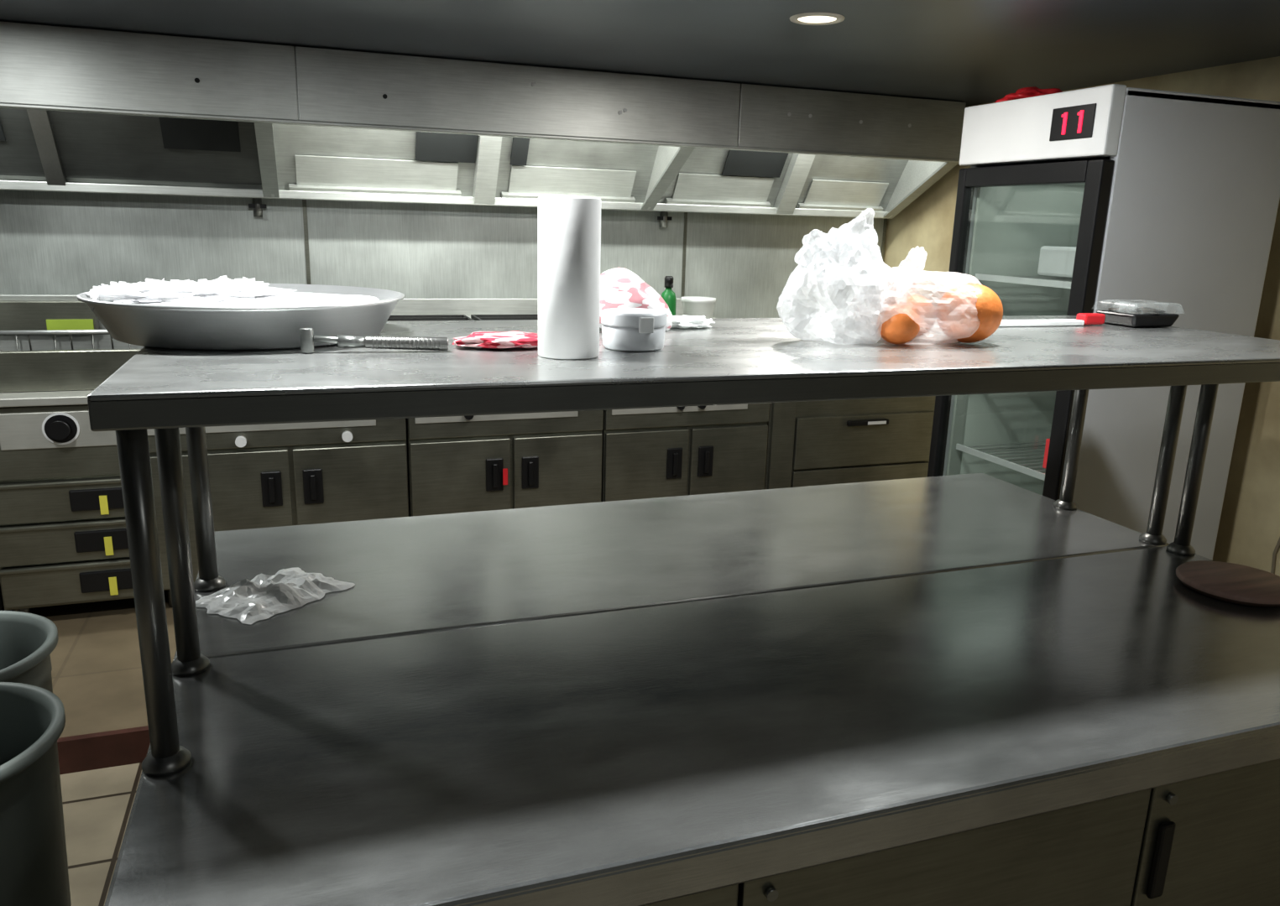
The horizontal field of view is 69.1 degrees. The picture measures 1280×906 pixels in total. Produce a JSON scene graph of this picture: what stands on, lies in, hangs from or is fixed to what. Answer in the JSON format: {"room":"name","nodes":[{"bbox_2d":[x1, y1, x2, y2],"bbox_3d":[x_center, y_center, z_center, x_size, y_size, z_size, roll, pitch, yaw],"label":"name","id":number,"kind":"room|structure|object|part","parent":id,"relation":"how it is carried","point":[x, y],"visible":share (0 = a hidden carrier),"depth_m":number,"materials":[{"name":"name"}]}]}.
{"room":"commercial kitchen","nodes":[
{"label":"commercial kitchen","id":0,"kind":"room"},
{"bbox_2d":[12,590,176,774],"bbox_3d":[-0.853,0.630,3.798,5.100,0.104,1.595,-3,15,-19],"label":"floor","id":1,"kind":"structure","parent":0,"point":[96,674],"depth_m":3.03,"materials":[{"name":"beige tile"}]},
{"bbox_2d":[0,583,12,611],"bbox_3d":[-2.845,0.183,3.401,0.935,0.855,0.676,-3,15,-19],"label":"storage cabinet","id":2,"kind":"object","parent":1,"relation":"on","point":[2,607],"visible":0.02,"depth_m":3.40,"materials":[{"name":"metal"}]},
{"bbox_2d":[0,390,134,613],"bbox_3d":[-2.166,0.145,3.630,0.486,0.855,0.695,-3,15,-19],"label":"base cabinet","id":3,"kind":"object","parent":1,"relation":"on","point":[64,538],"visible":0.52,"depth_m":3.34,"materials":[{"name":"metal"}]},
{"bbox_3d":[-2.286,0.585,3.455,0.040,0.080,0.040,-3,15,-19],"label":"leg","id":4,"kind":"part","parent":3,"relation":"part of","materials":[{"name":"metal"}]},
{"bbox_2d":[0,390,93,407],"bbox_3d":[-2.159,-0.258,3.542,0.486,0.030,0.670,-3,15,-19],"label":"countertop","id":5,"kind":"structure","parent":3,"relation":"on","point":[72,397],"depth_m":3.25,"materials":[{"name":"metal"}]},
{"bbox_2d":[0,294,144,392],"bbox_3d":[-2.091,-0.434,3.560,0.830,0.304,0.500,-3,15,-19],"label":"fryer","id":6,"kind":"object","parent":5,"relation":"on","point":[49,342],"visible":0.38,"depth_m":3.39,"materials":[{"name":"metal"}]},
{"bbox_2d":[0,329,130,350],"bbox_3d":[-2.087,-0.441,3.548,0.743,0.181,0.393,-3,15,-19],"label":"basket","id":7,"kind":"object","parent":6,"relation":"on","point":[2,332],"depth_m":3.35,"materials":[{"name":"metal"}]},
{"bbox_3d":[-2.036,-0.082,3.284,0.390,0.130,0.006,-3,15,-19],"label":"control plate","id":8,"kind":"part","parent":3,"relation":"part of","materials":[{"name":"metal"}]},
{"bbox_3d":[-2.032,-0.081,3.257,0.066,0.066,0.033,-3,15,-19],"label":"knob","id":9,"kind":"part","parent":3,"relation":"part of","materials":[{"name":"black plastic"}]},
{"bbox_3d":[-2.066,0.171,3.350,0.466,0.147,0.024,-3,15,-19],"label":"drawer","id":10,"kind":"part","parent":3,"relation":"part of","materials":[{"name":"metal"}]},
{"bbox_3d":[-2.070,0.323,3.388,0.466,0.147,0.024,-3,15,-19],"label":"drawer","id":11,"kind":"part","parent":3,"relation":"part of","materials":[{"name":"metal"}]},
{"bbox_3d":[-2.075,0.476,3.426,0.466,0.147,0.024,-3,15,-19],"label":"drawer","id":12,"kind":"part","parent":3,"relation":"part of","materials":[{"name":"metal"}]},
{"bbox_3d":[-1.952,0.167,3.371,0.200,0.080,0.012,-3,15,-19],"label":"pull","id":13,"kind":"part","parent":3,"relation":"part of","materials":[{"name":"black plastic"}]},
{"bbox_3d":[-1.956,0.320,3.409,0.200,0.080,0.012,-3,15,-19],"label":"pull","id":14,"kind":"part","parent":3,"relation":"part of","materials":[{"name":"black plastic"}]},
{"bbox_3d":[-1.960,0.472,3.447,0.200,0.080,0.012,-3,15,-19],"label":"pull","id":15,"kind":"part","parent":3,"relation":"part of","materials":[{"name":"black plastic"}]},
{"bbox_2d":[146,418,408,607],"bbox_3d":[-1.485,0.103,3.877,0.956,0.855,0.680,-3,15,-19],"label":"base cabinet","id":16,"kind":"object","parent":1,"relation":"on","point":[290,474],"visible":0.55,"depth_m":3.59,"materials":[{"name":"metal"}]},
{"bbox_3d":[-1.814,0.549,3.619,0.040,0.095,0.040,-3,15,-19],"label":"leg","id":17,"kind":"part","parent":16,"relation":"part of","materials":[{"name":"metal"}]},
{"bbox_3d":[-1.594,0.252,3.545,0.504,0.520,0.022,-3,15,-19],"label":"door","id":18,"kind":"part","parent":16,"relation":"part of","materials":[{"name":"metal"}]},
{"bbox_3d":[-1.493,-0.043,3.480,0.040,0.040,0.030,-3,15,-19],"label":"knob","id":19,"kind":"part","parent":16,"relation":"part of","materials":[{"name":"white plastic"}]},
{"bbox_3d":[-1.135,-0.065,3.606,0.040,0.040,0.030,-3,15,-19],"label":"knob","id":20,"kind":"part","parent":16,"relation":"part of","materials":[{"name":"white plastic"}]},
{"bbox_3d":[-1.142,0.225,3.704,0.424,0.520,0.022,-3,15,-19],"label":"door","id":21,"kind":"part","parent":16,"relation":"part of","materials":[{"name":"metal"}]},
{"bbox_2d":[386,298,717,321],"bbox_3d":[-0.523,-0.517,4.114,2.060,0.284,0.580,-3,15,-19],"label":"gas hob","id":22,"kind":"object","parent":16,"relation":"on","point":[405,310],"visible":0.09,"depth_m":4.25,"materials":[{"name":"metal"}]},
{"bbox_2d":[661,276,676,315],"bbox_3d":[0.128,-0.687,4.199,0.072,0.220,0.072,-3,15,-19],"label":"squeeze bottle","id":23,"kind":"object","parent":22,"relation":"on","point":[668,295],"visible":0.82,"depth_m":4.17,"materials":[{"name":"plastic"}]},
{"bbox_2d":[681,296,715,318],"bbox_3d":[0.270,-0.660,4.313,0.160,0.120,0.160,-3,15,-19],"label":"tub","id":24,"kind":"object","parent":22,"relation":"on","point":[692,305],"visible":0.76,"depth_m":4.25,"materials":[{"name":"white plastic"}]},
{"bbox_2d":[405,410,603,517],"bbox_3d":[-0.647,0.054,4.171,0.816,0.855,0.680,-3,15,-19],"label":"base cabinet","id":25,"kind":"object","parent":1,"relation":"on","point":[469,463],"visible":0.57,"depth_m":3.85,"materials":[{"name":"metal"}]},
{"bbox_3d":[-0.737,0.201,3.847,0.404,0.520,0.022,-3,15,-19],"label":"door","id":26,"kind":"part","parent":25,"relation":"part of","materials":[{"name":"metal"}]},
{"bbox_3d":[-0.690,-0.154,3.746,0.036,0.036,0.030,-3,15,-19],"label":"knob","id":27,"kind":"part","parent":25,"relation":"part of","materials":[{"name":"black plastic"}]},
{"bbox_3d":[-0.350,0.178,3.982,0.384,0.520,0.022,-3,15,-19],"label":"door","id":28,"kind":"part","parent":25,"relation":"part of","materials":[{"name":"metal"}]},
{"bbox_2d":[600,402,769,501],"bbox_3d":[0.111,0.009,4.438,0.786,0.855,0.680,-3,15,-19],"label":"base cabinet","id":29,"kind":"object","parent":1,"relation":"on","point":[668,451],"visible":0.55,"depth_m":4.12,"materials":[{"name":"metal"}]},
{"bbox_3d":[0.026,0.156,4.115,0.384,0.520,0.022,-3,15,-19],"label":"door","id":30,"kind":"part","parent":29,"relation":"part of","materials":[{"name":"metal"}]},
{"bbox_3d":[0.176,-0.205,4.051,0.032,0.032,0.030,-3,15,-19],"label":"knob","id":31,"kind":"part","parent":29,"relation":"part of","materials":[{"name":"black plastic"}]},
{"bbox_3d":[0.398,0.134,4.246,0.374,0.520,0.022,-3,15,-19],"label":"door","id":32,"kind":"part","parent":29,"relation":"part of","materials":[{"name":"metal"}]},
{"bbox_2d":[764,396,935,489],"bbox_3d":[0.933,-0.027,4.729,0.945,0.830,0.682,-3,15,-19],"label":"base cabinet","id":33,"kind":"object","parent":1,"relation":"on","point":[827,442],"depth_m":4.40,"materials":[{"name":"grey metal"}]},
{"bbox_3d":[0.652,0.036,4.315,0.115,0.690,0.020,-3,15,-19],"label":"panel","id":34,"kind":"part","parent":33,"relation":"part of","materials":[{"name":"metal"}]},
{"bbox_3d":[1.069,0.206,4.510,0.760,0.290,0.022,-3,15,-19],"label":"door","id":35,"kind":"part","parent":33,"relation":"part of","materials":[{"name":"metal"}]},
{"bbox_3d":[1.077,-0.063,4.443,0.760,0.245,0.024,-3,15,-19],"label":"drawer","id":36,"kind":"part","parent":33,"relation":"part of","materials":[{"name":"metal"}]},
{"bbox_3d":[1.078,-0.144,4.395,0.220,0.025,0.026,-3,15,-19],"label":"drawer pull","id":37,"kind":"part","parent":33,"relation":"part of","materials":[{"name":"black plastic"}]},
{"bbox_2d":[59,762,141,905],"bbox_3d":[-0.160,1.194,1.921,5.100,0.050,5.750,-3,15,-19],"label":"floor","id":38,"kind":"structure","parent":0,"point":[97,804],"depth_m":2.49,"materials":[{"name":"tile"}]},
{"bbox_2d":[0,682,69,905],"bbox_3d":[-1.165,0.830,1.584,0.396,0.765,0.395,-3,15,-19],"label":"trash bin","id":39,"kind":"object","parent":38,"relation":"on","point":[33,867],"visible":1,"depth_m":1.53,"materials":[{"name":"plastic"}]},
{"bbox_2d":[0,611,71,905],"bbox_3d":[-1.406,0.749,1.946,0.396,0.735,0.395,-3,15,-19],"label":"trash bin","id":40,"kind":"object","parent":38,"relation":"on","point":[28,641],"visible":0.2,"depth_m":2.01,"materials":[{"name":"plastic"}]},
{"bbox_2d":[172,473,1169,661],"bbox_3d":[0.129,0.631,2.249,2.124,0.900,0.663,-3,15,-19],"label":"prep table","id":41,"kind":"object","parent":38,"relation":"on","point":[426,574],"visible":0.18,"depth_m":2.04,"materials":[{"name":"metal"}]},
{"bbox_2d":[195,567,355,624],"bbox_3d":[-0.691,0.253,1.748,0.182,0.028,0.252,10,16,31],"label":"crumpled plastic bag","id":42,"kind":"object","parent":41,"relation":"on","point":[263,597],"visible":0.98,"depth_m":1.72,"materials":[{"name":"plastic"}]},
{"bbox_2d":[104,546,1279,905],"bbox_3d":[0.354,0.790,1.635,2.124,0.900,0.676,-3,15,-19],"label":"prep table","id":43,"kind":"object","parent":38,"relation":"on","point":[1100,729],"visible":0.95,"depth_m":1.33,"materials":[{"name":"metal"}]},
{"bbox_2d":[87,315,1279,777],"bbox_3d":[0.267,0.034,1.764,2.130,0.500,0.746,-3,15,-19],"label":"overshelf","id":44,"kind":"object","parent":43,"relation":"on","point":[734,361],"visible":0.89,"depth_m":1.36,"materials":[{"name":"metal"}]},
{"bbox_3d":[-0.608,0.168,1.150,0.033,0.486,0.033,-3,15,-19],"label":"post","id":45,"kind":"part","parent":44,"relation":"part of","materials":[{"name":"metal"}]},
{"bbox_3d":[-0.702,0.102,1.406,0.033,0.486,0.033,-3,15,-19],"label":"post","id":46,"kind":"part","parent":44,"relation":"part of","materials":[{"name":"metal"}]},
{"bbox_3d":[-0.819,0.019,1.726,0.033,0.486,0.033,-3,15,-19],"label":"post","id":47,"kind":"part","parent":44,"relation":"part of","materials":[{"name":"metal"}]},
{"bbox_2d":[76,275,404,350],"bbox_3d":[-0.647,-0.241,1.547,0.498,0.088,0.496,-3,15,-19],"label":"bowl","id":48,"kind":"object","parent":44,"relation":"on","point":[222,313],"visible":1,"depth_m":1.40,"materials":[{"name":"metal"}]},
{"bbox_2d":[299,327,448,353],"bbox_3d":[-0.396,-0.170,1.394,0.213,0.036,0.023,-2,14,-16],"label":"utensil","id":49,"kind":"object","parent":44,"relation":"on","point":[307,339],"visible":1,"depth_m":1.39,"materials":[{"name":"metal"}]},
{"bbox_3d":[-0.353,-0.166,1.408,0.123,0.023,0.021,-2,14,-15],"label":"handle","id":50,"kind":"part","parent":49,"relation":"part of","materials":[{"name":"metal"}]},
{"bbox_2d":[452,330,538,349],"bbox_3d":[-0.215,-0.182,1.490,0.171,0.023,0.110,-3,15,-19],"label":"snack packet","id":51,"kind":"object","parent":44,"relation":"on","point":[515,339],"visible":0.81,"depth_m":1.45,"materials":[{"name":"red plastic"}]},
{"bbox_2d":[538,196,601,360],"bbox_3d":[-0.106,-0.262,1.390,0.093,0.232,0.093,-3,15,-19],"label":"paper towel roll","id":52,"kind":"object","parent":44,"relation":"on","point":[569,228],"visible":1,"depth_m":1.35,"materials":[{"name":"paper"}]},
{"bbox_2d":[600,308,667,351],"bbox_3d":[-0.010,-0.202,1.516,0.107,0.060,0.110,-3,15,-19],"label":"plastic tub","id":53,"kind":"object","parent":44,"relation":"on","point":[623,329],"visible":1,"depth_m":1.48,"materials":[{"name":"white plastic"}]},
{"bbox_3d":[-0.010,-0.221,1.512,0.107,0.020,0.107,-3,15,-19],"label":"lid","id":54,"kind":"part","parent":53,"relation":"part of","materials":[{"name":"plastic"}]},
{"bbox_2d":[599,267,672,330],"bbox_3d":[-0.022,-0.289,1.748,0.180,0.118,0.119,-3,15,-19],"label":"plastic bag","id":55,"kind":"object","parent":44,"relation":"on","point":[619,287],"visible":0.48,"depth_m":1.70,"materials":[{"name":"white plastic"}]},
{"bbox_2d":[87,315,1279,402],"bbox_3d":[0.272,-0.204,1.710,2.130,0.012,0.735,-3,15,-19],"label":"shelf","id":56,"kind":"object","parent":44,"relation":"attached to","point":[734,355],"depth_m":1.38,"materials":[{"name":"metal"}]},
{"bbox_2d":[671,315,715,329],"bbox_3d":[0.091,-0.260,1.839,0.136,0.024,0.078,-3,15,-19],"label":"wrapper","id":57,"kind":"object","parent":44,"relation":"on","point":[683,321],"visible":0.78,"depth_m":1.82,"materials":[{"name":"white plastic"}]},
{"bbox_2d":[776,208,1003,344],"bbox_3d":[0.464,-0.322,1.690,0.440,0.236,0.198,-1,14,-9],"label":"bag","id":58,"kind":"object","parent":44,"relation":"on","point":[859,299],"visible":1,"depth_m":1.64,"materials":[{"name":"white plastic"}]},
{"bbox_3d":[0.317,-0.358,1.656,0.082,0.078,0.059,-3,15,-19],"label":"bag handle","id":59,"kind":"part","parent":58,"relation":"part of","materials":[{"name":"white plastic"}]},
{"bbox_3d":[0.382,-0.386,1.673,0.105,0.108,0.045,-3,15,-19],"label":"bag handle","id":60,"kind":"part","parent":58,"relation":"part of","materials":[{"name":"white plastic"}]},
{"bbox_3d":[0.501,-0.334,1.720,0.062,0.097,0.042,-3,15,-19],"label":"bag handle","id":61,"kind":"part","parent":58,"relation":"part of","materials":[{"name":"white plastic"}]},
{"bbox_2d":[998,313,1105,327],"bbox_3d":[0.872,-0.297,2.071,0.390,0.026,0.035,-3,15,-19],"label":"kitchen knife","id":62,"kind":"object","parent":44,"relation":"on","point":[1082,319],"visible":0.78,"depth_m":2.08,"materials":[{"name":"white plastic"}]},
{"bbox_3d":[0.844,-0.288,2.063,0.330,0.012,0.035,-3,15,-19],"label":"blade","id":63,"kind":"part","parent":62,"relation":"part of","materials":[{"name":"white plastic"}]},
{"bbox_3d":[1.028,-0.306,2.123,0.060,0.024,0.030,-3,15,-19],"label":"handle","id":64,"kind":"part","parent":62,"relation":"part of","materials":[{"name":"red plastic"}]},
{"bbox_3d":[1.131,-0.093,2.402,0.033,0.486,0.033,-3,15,-19],"label":"post","id":65,"kind":"part","parent":44,"relation":"part of","materials":[{"name":"metal"}]},
{"bbox_2d":[1096,307,1179,327],"bbox_3d":[1.147,-0.322,2.146,0.150,0.054,0.130,-3,15,-19],"label":"food container","id":66,"kind":"object","parent":44,"relation":"on","point":[1124,316],"visible":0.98,"depth_m":2.11,"materials":[{"name":"black plastic"}]},
{"bbox_3d":[1.224,-0.028,2.149,0.033,0.486,0.033,-3,15,-19],"label":"post","id":67,"kind":"part","parent":44,"relation":"part of","materials":[{"name":"metal"}]},
{"bbox_3d":[1.249,-0.010,2.080,0.033,0.486,0.033,-3,15,-19],"label":"post","id":68,"kind":"part","parent":44,"relation":"part of","materials":[{"name":"metal"}]},
{"bbox_3d":[-0.195,0.856,1.125,0.649,0.677,0.020,-3,15,-19],"label":"door","id":69,"kind":"part","parent":43,"relation":"part of","materials":[{"name":"metal"}]},
{"bbox_3d":[0.429,0.819,1.344,0.664,0.677,0.020,-3,15,-19],"label":"door","id":70,"kind":"part","parent":43,"relation":"part of","materials":[{"name":"metal"}]},
{"bbox_3d":[0.788,0.616,1.407,0.028,0.130,0.010,-3,15,-19],"label":"door pull","id":71,"kind":"part","parent":43,"relation":"part of","materials":[{"name":"black plastic"}]},
{"bbox_3d":[1.079,0.781,1.573,0.703,0.677,0.020,-3,15,-19],"label":"door","id":72,"kind":"part","parent":43,"relation":"part of","materials":[{"name":"metal"}]},
{"bbox_2d":[1175,560,1279,606],"bbox_3d":[1.222,0.269,1.910,0.216,0.024,0.216,-3,15,-19],"label":"round wooden board","id":73,"kind":"object","parent":43,"relation":"on","point":[1229,582],"visible":1,"depth_m":1.89,"materials":[{"name":"brown wood"}]},
{"bbox_2d":[927,83,1279,560],"bbox_3d":[1.478,-0.121,3.152,0.712,2.000,0.620,-3,15,-19],"label":"refrigerator","id":74,"kind":"object","parent":38,"relation":"on","point":[1091,200],"visible":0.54,"depth_m":2.81,"materials":[{"name":"metal"}]},
{"bbox_2d":[956,444,1044,480],"bbox_3d":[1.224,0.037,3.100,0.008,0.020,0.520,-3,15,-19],"label":"shelf","id":75,"kind":"object","parent":74,"relation":"attached to","point":[959,447],"depth_m":3.13,"materials":[{"name":"metal"}]},
{"bbox_2d":[975,273,1071,288],"bbox_3d":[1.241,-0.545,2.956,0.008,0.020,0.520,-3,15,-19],"label":"shelf","id":76,"kind":"object","parent":74,"relation":"attached to","point":[1065,284],"depth_m":2.97,"materials":[{"name":"metal"}]},
{"bbox_3d":[1.191,-0.858,2.868,0.045,0.060,0.520,-3,15,-19],"label":"door rail","id":77,"kind":"part","parent":74,"relation":"part of","materials":[{"name":"black plastic"}]},
{"bbox_2d":[995,86,1062,102],"bbox_3d":[1.264,-1.142,2.982,0.214,0.057,0.217,-3,15,-19],"label":"plastic bag","id":78,"kind":"object","parent":74,"relation":"on","point":[1024,92],"visible":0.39,"depth_m":2.92,"materials":[{"name":"red plastic"}]},
{"bbox_3d":[1.232,-0.942,2.653,0.004,0.090,0.160,-3,15,-19],"label":"display panel","id":79,"kind":"part","parent":74,"relation":"part of","materials":[{"name":"black plastic"}]},
{"bbox_2d":[0,0,1279,106],"bbox_3d":[-0.100,-0.960,1.387,5.100,0.050,5.750,-3,15,-19],"label":"ceiling","id":80,"kind":"structure","parent":0,"point":[971,52],"depth_m":2.87,"materials":[{"name":"grey paint"}]},
{"bbox_2d":[0,20,966,219],"bbox_3d":[-0.968,-1.274,3.739,4.958,0.511,0.679,-3,15,-19],"label":"extractor hood","id":81,"kind":"object","parent":80,"relation":"attached to","point":[82,110],"visible":0.94,"depth_m":3.67,"materials":[{"name":"metal"}]},
{"bbox_3d":[-2.392,-1.193,3.308,1.920,0.379,0.263,-3,15,-19],"label":"filter dark panel","id":82,"kind":"part","parent":81,"relation":"part of","materials":[{"name":"metal"}]},
{"bbox_3d":[-1.111,-1.108,3.935,0.700,0.035,0.036,-3,15,-19],"label":"filter frame","id":83,"kind":"part","parent":81,"relation":"part of","materials":[{"name":"metal"}]},
{"bbox_3d":[-1.091,-1.168,3.886,0.650,0.115,0.082,-3,15,-19],"label":"filter plate","id":84,"kind":"part","parent":81,"relation":"part of","materials":[{"name":"metal"}]},
{"bbox_3d":[-1.053,-1.091,3.985,4.940,0.035,0.070,-3,15,-19],"label":"gutter rail","id":85,"kind":"part","parent":81,"relation":"part of","materials":[{"name":"metal"}]},
{"bbox_3d":[-0.319,-1.155,4.214,0.620,0.035,0.036,-3,15,-19],"label":"filter frame","id":86,"kind":"part","parent":81,"relation":"part of","materials":[{"name":"metal"}]},
{"bbox_3d":[-0.300,-1.215,4.164,0.570,0.115,0.082,-3,15,-19],"label":"filter plate","id":87,"kind":"part","parent":81,"relation":"part of","materials":[{"name":"metal"}]},
{"bbox_3d":[0.100,-1.331,4.126,0.012,0.485,0.650,-3,15,-19],"label":"plate","id":88,"kind":"part","parent":81,"relation":"part of","materials":[{"name":"metal"}]},
{"bbox_3d":[0.378,-1.196,4.459,0.540,0.035,0.036,-3,15,-19],"label":"filter frame","id":89,"kind":"part","parent":81,"relation":"part of","materials":[{"name":"metal"}]},
{"bbox_3d":[0.397,-1.256,4.409,0.490,0.115,0.082,-3,15,-19],"label":"filter plate","id":90,"kind":"part","parent":81,"relation":"part of","materials":[{"name":"metal"}]},
{"bbox_3d":[1.009,-1.233,4.681,0.480,0.035,0.036,-3,15,-19],"label":"filter frame","id":91,"kind":"part","parent":81,"relation":"part of","materials":[{"name":"metal"}]},
{"bbox_3d":[1.028,-1.294,4.631,0.430,0.115,0.082,-3,15,-19],"label":"filter plate","id":92,"kind":"part","parent":81,"relation":"part of","materials":[{"name":"metal"}]},
{"bbox_3d":[1.341,-1.405,4.563,0.012,0.485,0.650,-3,15,-19],"label":"plate","id":93,"kind":"part","parent":81,"relation":"part of","materials":[{"name":"metal"}]},
{"bbox_2d":[789,12,845,25],"bbox_3d":[0.496,-1.216,2.608,0.153,0.006,0.153,-3,15,-19],"label":"recessed light","id":94,"kind":"object","parent":80,"relation":"in","point":[807,18],"visible":1,"depth_m":2.60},
{"bbox_2d":[797,15,836,22],"bbox_3d":[0.496,-1.218,2.608,0.108,0.001,0.108,-3,15,-19],"label":"diffuser","id":95,"kind":"object","parent":94,"relation":"attached to","point":[810,18],"depth_m":2.61,"materials":[{"name":"white plastic"}]},
{"bbox_2d":[883,56,1279,576],"bbox_3d":[2.309,-0.003,2.518,0.080,2.220,5.750,-3,15,-19],"label":"wall","id":96,"kind":"structure","parent":0,"point":[1248,535],"depth_m":3.14,"materials":[{"name":"beige paint"}]},
{"bbox_2d":[1270,537,1279,574],"bbox_3d":[2.085,0.482,3.092,0.010,0.791,0.030,-3,15,-19],"label":"cable","id":97,"kind":"object","parent":96,"relation":"attached to","point":[1277,545],"visible":0.3,"depth_m":3.06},
{"bbox_3d":[-1.106,-0.545,4.320,5.100,2.220,0.080,-3,15,-19],"label":"wall","id":98,"kind":"structure","parent":0,"visible":0},
{"bbox_2d":[0,189,887,318],"bbox_3d":[-1.082,-0.401,4.284,5.061,1.640,0.067,-3,15,-19],"label":"backsplash","id":99,"kind":"structure","parent":98,"relation":"attached to","point":[52,242],"depth_m":4.12,"materials":[{"name":"metal"}]},
{"bbox_3d":[-2.148,-0.345,3.935,1.454,1.640,0.017,-3,15,-19],"label":"panel","id":100,"kind":"part","parent":99,"relation":"part of","materials":[{"name":"metal"}]},
{"bbox_3d":[-1.605,-1.036,3.903,0.070,0.017,0.015,-3,15,-19],"label":"valve lever","id":101,"kind":"part","parent":99,"relation":"part of","materials":[{"name":"black plastic"}]},
{"bbox_3d":[-0.627,-0.435,4.470,1.764,1.640,0.017,-3,15,-19],"label":"panel","id":102,"kind":"part","parent":99,"relation":"part of","materials":[{"name":"metal"}]},
{"bbox_3d":[0.119,-1.138,4.509,0.070,0.017,0.015,-3,15,-19],"label":"valve lever","id":103,"kind":"part","parent":99,"relation":"part of","materials":[{"name":"black plastic"}]},
{"bbox_3d":[0.748,-0.516,4.953,1.144,1.640,0.017,-3,15,-19],"label":"panel","id":104,"kind":"part","parent":99,"relation":"part of","materials":[{"name":"metal"}]}
]}

